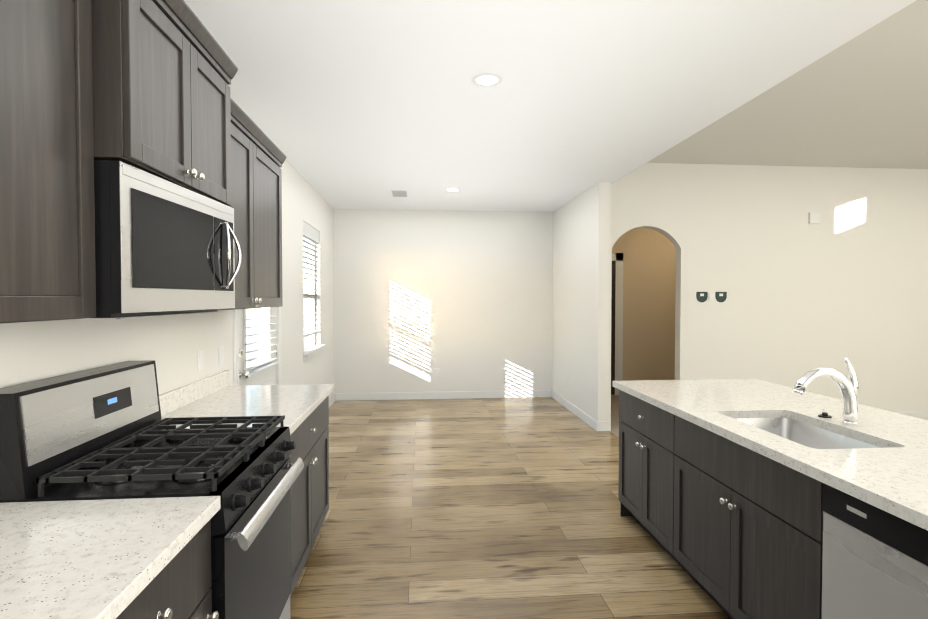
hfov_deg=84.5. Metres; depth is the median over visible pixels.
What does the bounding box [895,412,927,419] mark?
baseboard
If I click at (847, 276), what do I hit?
wall
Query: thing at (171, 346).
wall
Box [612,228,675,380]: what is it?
wall
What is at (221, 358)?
electrical outlet plate
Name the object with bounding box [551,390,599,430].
baseboard
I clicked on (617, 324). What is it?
door frame
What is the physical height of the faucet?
0.298 m
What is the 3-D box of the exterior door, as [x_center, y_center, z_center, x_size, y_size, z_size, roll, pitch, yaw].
[-1.567,0.352,3.914,0.113,2.038,0.974,0,1,-5]
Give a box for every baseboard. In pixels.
[329,393,335,407]
[336,390,550,400]
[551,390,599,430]
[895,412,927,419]
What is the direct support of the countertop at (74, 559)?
on the base cabinet at (182, 591)
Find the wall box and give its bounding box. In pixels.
[808,212,819,223]
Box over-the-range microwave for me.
[85,160,241,318]
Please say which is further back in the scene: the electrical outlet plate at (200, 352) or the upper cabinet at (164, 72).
the electrical outlet plate at (200, 352)
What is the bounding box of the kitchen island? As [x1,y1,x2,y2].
[615,387,927,618]
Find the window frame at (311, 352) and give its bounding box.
[303,220,325,361]
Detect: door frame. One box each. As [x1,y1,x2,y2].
[233,307,280,385]
[611,253,622,394]
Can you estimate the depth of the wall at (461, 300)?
7.41 m
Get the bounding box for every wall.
[0,159,333,398]
[333,209,552,392]
[552,182,610,421]
[609,163,927,420]
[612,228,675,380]
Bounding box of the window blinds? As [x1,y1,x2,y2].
[303,221,319,337]
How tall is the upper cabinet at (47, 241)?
0.912 m
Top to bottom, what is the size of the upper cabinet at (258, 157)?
0.960 m
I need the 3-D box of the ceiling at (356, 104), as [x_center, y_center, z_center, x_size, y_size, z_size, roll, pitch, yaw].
[0.190,-1.451,2.082,3.500,0.260,10.950,0,1,-5]
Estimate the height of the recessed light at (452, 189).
0.002 m
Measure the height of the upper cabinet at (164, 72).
0.580 m
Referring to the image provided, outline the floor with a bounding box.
[290,397,730,618]
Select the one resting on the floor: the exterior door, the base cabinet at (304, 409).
the base cabinet at (304, 409)
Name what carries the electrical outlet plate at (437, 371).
attached to the wall at (461, 300)
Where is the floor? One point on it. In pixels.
(490, 508)
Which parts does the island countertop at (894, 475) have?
air gap cap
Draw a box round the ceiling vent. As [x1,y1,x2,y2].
[390,190,407,196]
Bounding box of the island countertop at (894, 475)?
[613,379,927,526]
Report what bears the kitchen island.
on the floor
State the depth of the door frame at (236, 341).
3.42 m
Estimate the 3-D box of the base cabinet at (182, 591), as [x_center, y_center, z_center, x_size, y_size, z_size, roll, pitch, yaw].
[-1.001,1.005,1.091,0.642,0.872,0.652,0,1,-5]
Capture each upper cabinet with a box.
[0,0,95,323]
[91,0,237,205]
[218,98,285,309]
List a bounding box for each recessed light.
[445,188,459,190]
[471,73,502,85]
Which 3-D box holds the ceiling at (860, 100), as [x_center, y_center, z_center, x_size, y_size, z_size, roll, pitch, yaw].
[5.484,-1.621,1.611,6.970,0.100,9.120,0,1,-5]
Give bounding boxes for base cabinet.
[120,512,218,618]
[159,370,333,596]
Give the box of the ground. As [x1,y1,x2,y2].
[246,314,307,367]
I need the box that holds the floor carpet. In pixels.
[610,395,619,436]
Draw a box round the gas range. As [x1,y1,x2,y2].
[0,360,303,618]
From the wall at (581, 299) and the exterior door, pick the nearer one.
the exterior door
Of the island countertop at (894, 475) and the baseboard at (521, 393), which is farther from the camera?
the baseboard at (521, 393)
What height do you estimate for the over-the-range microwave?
0.437 m
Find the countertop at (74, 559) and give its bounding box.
[0,496,220,618]
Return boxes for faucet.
[793,356,858,424]
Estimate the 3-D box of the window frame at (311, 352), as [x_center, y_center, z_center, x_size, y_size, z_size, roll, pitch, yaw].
[-1.736,-0.205,5.839,0.113,1.494,0.990,0,1,-5]
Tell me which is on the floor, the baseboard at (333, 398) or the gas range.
the gas range
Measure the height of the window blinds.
1.239 m
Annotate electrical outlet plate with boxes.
[198,349,203,370]
[218,346,223,365]
[435,369,439,376]
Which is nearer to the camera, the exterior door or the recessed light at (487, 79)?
the recessed light at (487, 79)
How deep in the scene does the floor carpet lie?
6.41 m
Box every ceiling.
[184,0,915,211]
[647,0,927,168]
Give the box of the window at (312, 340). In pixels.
[303,237,314,349]
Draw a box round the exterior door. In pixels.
[238,307,279,385]
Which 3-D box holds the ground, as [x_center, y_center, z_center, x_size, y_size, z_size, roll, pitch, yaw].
[-30.616,1.846,-2.610,58.660,0.050,120.000,0,1,-5]
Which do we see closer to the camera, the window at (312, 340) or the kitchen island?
the kitchen island
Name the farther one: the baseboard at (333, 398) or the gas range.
the baseboard at (333, 398)
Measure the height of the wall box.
0.130 m
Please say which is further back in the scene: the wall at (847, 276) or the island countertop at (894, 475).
the wall at (847, 276)

